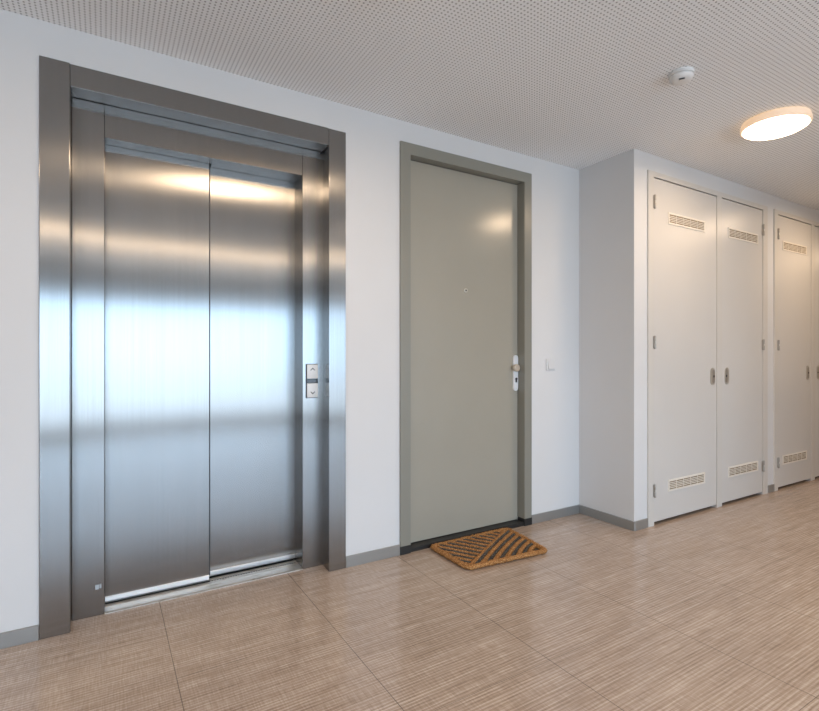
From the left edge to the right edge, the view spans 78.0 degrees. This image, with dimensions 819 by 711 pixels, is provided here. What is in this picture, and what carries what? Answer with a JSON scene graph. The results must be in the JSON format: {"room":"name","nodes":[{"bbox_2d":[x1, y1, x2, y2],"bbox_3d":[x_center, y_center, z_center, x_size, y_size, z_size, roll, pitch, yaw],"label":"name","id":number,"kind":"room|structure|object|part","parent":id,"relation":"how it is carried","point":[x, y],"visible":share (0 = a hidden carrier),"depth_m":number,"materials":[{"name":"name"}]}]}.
{"room":"lobby","nodes":[
{"label":"lobby","id":0,"kind":"room"},
{"bbox_2d":[0,9,578,632],"bbox_3d":[-2.306,-0.107,1.800,8.512,2.494,0.435,0,0,-31],"label":"wall","id":1,"kind":"structure","parent":0,"point":[373,140],"depth_m":2.76,"materials":[{"name":"paint"}]},
{"bbox_2d":[0,625,38,648],"bbox_3d":[-3.533,1.110,0.798,4.776,0.060,0.011,0,0,-31],"label":"baseboard","id":2,"kind":"structure","parent":1,"relation":"attached to","point":[16,637],"depth_m":2.00,"materials":[{"name":"grey"}]},
{"bbox_2d":[39,55,345,639],"bbox_3d":[-0.990,-0.033,2.501,1.336,2.349,0.295,0,0,-31],"label":"elevator","id":3,"kind":"object","parent":1,"relation":"attached to","point":[192,248],"visible":1,"depth_m":2.46,"materials":[{"name":"metal"}]},
{"bbox_3d":[-1.504,-0.033,2.161,0.104,2.349,0.245,0,0,-31],"label":"casing","id":4,"kind":"part","parent":3,"relation":"part of","materials":[{"name":"metal"}]},
{"bbox_3d":[-1.207,0.009,2.439,0.451,2.209,0.028,0,0,-31],"label":"door panel","id":5,"kind":"part","parent":3,"relation":"part of","materials":[{"name":"metal"}]},
{"bbox_3d":[-1.000,1.137,2.538,0.906,0.007,0.168,0,0,-31],"label":"sill","id":6,"kind":"part","parent":3,"relation":"part of","materials":[{"name":"metal"}]},
{"bbox_3d":[-0.827,0.009,2.720,0.473,2.209,0.028,0,0,-31],"label":"door panel","id":7,"kind":"part","parent":3,"relation":"part of","materials":[{"name":"metal"}]},
{"bbox_3d":[-0.526,0.135,2.728,0.067,0.183,0.005,0,0,-31],"label":"call plate","id":8,"kind":"part","parent":3,"relation":"part of","materials":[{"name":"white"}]},
{"bbox_3d":[-0.447,-0.030,2.800,0.097,2.343,0.245,0,0,-31],"label":"casing","id":9,"kind":"part","parent":3,"relation":"part of","materials":[{"name":"metal"}]},
{"bbox_2d":[346,545,399,567],"bbox_3d":[-0.200,1.110,2.811,0.335,0.060,0.011,0,0,-31],"label":"baseboard","id":10,"kind":"structure","parent":1,"relation":"attached to","point":[392,551],"depth_m":2.80,"materials":[{"name":"grey"}]},
{"bbox_2d":[400,141,531,554],"bbox_3d":[0.359,-0.046,3.207,1.029,2.372,0.115,0,0,-31],"label":"door","id":11,"kind":"structure","parent":1,"relation":"in","point":[466,223],"depth_m":3.19,"materials":[{"name":"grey paint"}]},
{"bbox_3d":[0.717,0.115,3.426,0.042,0.242,0.009,0,0,-31],"label":"handle plate","id":12,"kind":"part","parent":11,"relation":"part of","materials":[{"name":"silver metal"}]},
{"bbox_3d":[0.716,0.080,3.400,0.052,0.052,0.035,0,0,-31],"label":"knob","id":13,"kind":"part","parent":11,"relation":"part of","materials":[{"name":"beige"}]},
{"bbox_2d":[546,359,554,370],"bbox_3d":[0.984,0.060,3.523,0.082,0.082,0.016,0,0,-31],"label":"light switch","id":14,"kind":"object","parent":1,"relation":"attached to","point":[550,363],"visible":1,"depth_m":3.51,"materials":[{"name":"white plastic"}]},
{"bbox_2d":[532,505,578,523],"bbox_3d":[1.028,1.110,3.552,0.470,0.060,0.011,0,0,-31],"label":"baseboard","id":15,"kind":"structure","parent":1,"relation":"attached to","point":[558,513],"depth_m":3.54,"materials":[{"name":"grey"}]},
{"bbox_2d":[0,476,818,710],"bbox_3d":[1.893,1.215,0.734,14.600,0.150,7.100,0,0,-31],"label":"floor","id":16,"kind":"structure","parent":0,"point":[710,608],"depth_m":2.04,"materials":[{"name":"tile"}]},
{"bbox_2d":[430,527,546,569],"bbox_3d":[0.479,1.126,2.972,0.627,0.032,0.435,0,0,-31],"label":"doormat","id":17,"kind":"object","parent":16,"relation":"on","point":[502,545],"visible":1,"depth_m":2.94,"materials":[{"name":"fabric"}]},
{"bbox_2d":[0,0,818,210],"bbox_3d":[1.893,-1.429,0.734,14.600,0.150,7.100,0,0,-31],"label":"ceiling","id":18,"kind":"structure","parent":0,"point":[576,84],"depth_m":2.32,"materials":[{"name":"white paint"}]},
{"bbox_2d":[668,67,694,85],"bbox_3d":[1.301,-1.331,2.421,0.112,0.046,0.112,0,0,-31],"label":"smoke detector","id":19,"kind":"object","parent":18,"relation":"attached to","point":[683,75],"visible":1,"depth_m":2.39,"materials":[{"name":"white plastic"}]},
{"bbox_2d":[740,106,812,140],"bbox_3d":[2.094,-1.321,2.897,0.338,0.067,0.338,0,0,-31],"label":"ceiling lamp","id":20,"kind":"object","parent":18,"relation":"attached to","point":[780,122],"visible":1,"depth_m":2.83,"materials":[{"name":"beige plastic"}]},
{"bbox_2d":[743,115,809,140],"bbox_3d":[2.094,-1.298,2.897,0.310,0.021,0.310,0,0,-31],"label":"diffuser","id":21,"kind":"object","parent":20,"relation":"attached to","point":[766,127],"depth_m":2.85,"materials":[{"name":"white plastic"}]},
{"bbox_2d":[579,149,818,520],"bbox_3d":[3.935,-0.107,5.054,6.038,2.494,0.445,0,0,-31],"label":"wall","id":22,"kind":"structure","parent":0,"point":[613,190],"depth_m":3.46,"materials":[{"name":"paint"}]},
{"bbox_2d":[579,504,634,530],"bbox_3d":[1.349,1.110,3.486,0.011,0.060,0.456,0,0,-31],"label":"baseboard","id":23,"kind":"structure","parent":22,"relation":"attached to","point":[625,523],"depth_m":3.46,"materials":[{"name":"grey"}]},
{"bbox_2d":[634,518,647,530],"bbox_3d":[1.527,1.110,3.333,0.136,0.060,0.011,0,0,-31],"label":"baseboard","id":24,"kind":"structure","parent":22,"relation":"attached to","point":[640,524],"depth_m":3.33,"materials":[{"name":"grey"}]},
{"bbox_2d":[647,170,767,526],"bbox_3d":[2.264,-0.050,3.813,1.618,2.380,0.092,0,0,-31],"label":"closet","id":25,"kind":"object","parent":22,"relation":"attached to","point":[707,249],"visible":1,"depth_m":3.71,"materials":[{"name":"paint"}]},
{"bbox_3d":[1.965,-0.040,3.621,0.776,2.316,0.040,0,0,-31],"label":"door","id":26,"kind":"part","parent":25,"relation":"part of","materials":[{"name":"paint"}]},
{"bbox_2d":[668,472,704,491],"bbox_3d":[1.976,0.894,3.601,0.455,0.080,0.005,0,0,-31],"label":"vent grille","id":27,"kind":"object","parent":25,"relation":"attached to","point":[682,482],"depth_m":3.59,"materials":[{"name":"beige plastic"}]},
{"bbox_2d":[668,212,704,231],"bbox_3d":[1.976,-0.950,3.601,0.455,0.080,0.005,0,0,-31],"label":"vent grille","id":28,"kind":"object","parent":25,"relation":"attached to","point":[682,221],"depth_m":3.59,"materials":[{"name":"beige plastic"}]},
{"bbox_3d":[2.261,0.152,3.774,0.060,0.128,0.004,0,0,-31],"label":"lock plate","id":29,"kind":"part","parent":25,"relation":"part of","materials":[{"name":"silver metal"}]},
{"bbox_3d":[2.432,0.152,3.877,0.060,0.128,0.004,0,0,-31],"label":"lock plate","id":30,"kind":"part","parent":25,"relation":"part of","materials":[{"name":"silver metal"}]},
{"bbox_3d":[2.629,-0.040,4.021,0.622,2.316,0.040,0,0,-31],"label":"door","id":31,"kind":"part","parent":25,"relation":"part of","materials":[{"name":"paint"}]},
{"bbox_2d":[728,461,757,477],"bbox_3d":[2.644,0.894,4.004,0.455,0.080,0.005,0,0,-31],"label":"vent grille","id":32,"kind":"object","parent":25,"relation":"attached to","point":[740,469],"depth_m":4.00,"materials":[{"name":"beige plastic"}]},
{"bbox_2d":[728,227,757,243],"bbox_3d":[2.644,-0.950,4.004,0.455,0.080,0.005,0,0,-31],"label":"vent grille","id":33,"kind":"object","parent":25,"relation":"attached to","point":[740,235],"depth_m":4.00,"materials":[{"name":"beige plastic"}]},
{"bbox_2d":[768,484,774,492],"bbox_3d":[3.023,1.110,4.237,0.116,0.060,0.011,0,0,-31],"label":"baseboard","id":34,"kind":"object","parent":22,"relation":"attached to","point":[771,488],"visible":1,"depth_m":4.23,"materials":[{"name":"grey"}]},
{"bbox_2d":[773,209,818,490],"bbox_3d":[3.749,-0.050,4.710,1.612,2.380,0.092,0,0,-31],"label":"closet","id":35,"kind":"object","parent":22,"relation":"attached to","point":[795,238],"visible":0.98,"depth_m":4.47,"materials":[{"name":"paint"}]},
{"bbox_3d":[3.389,-0.040,4.481,0.635,2.316,0.040,0,0,-31],"label":"door","id":36,"kind":"part","parent":35,"relation":"part of","materials":[{"name":"paint"}]},
{"bbox_2d":[783,450,806,464],"bbox_3d":[3.399,0.894,4.460,0.455,0.080,0.005,0,0,-31],"label":"vent grille","id":37,"kind":"object","parent":35,"relation":"attached to","point":[793,457],"depth_m":4.46,"materials":[{"name":"beige plastic"}]},
{"bbox_2d":[783,241,806,254],"bbox_3d":[3.399,-0.950,4.460,0.455,0.080,0.005,0,0,-31],"label":"vent grille","id":38,"kind":"object","parent":35,"relation":"attached to","point":[789,247],"depth_m":4.46,"materials":[{"name":"beige plastic"}]},
{"bbox_3d":[4.059,-0.040,4.885,0.776,2.316,0.040,0,0,-31],"label":"door","id":39,"kind":"part","parent":35,"relation":"part of","materials":[{"name":"paint"}]}
]}

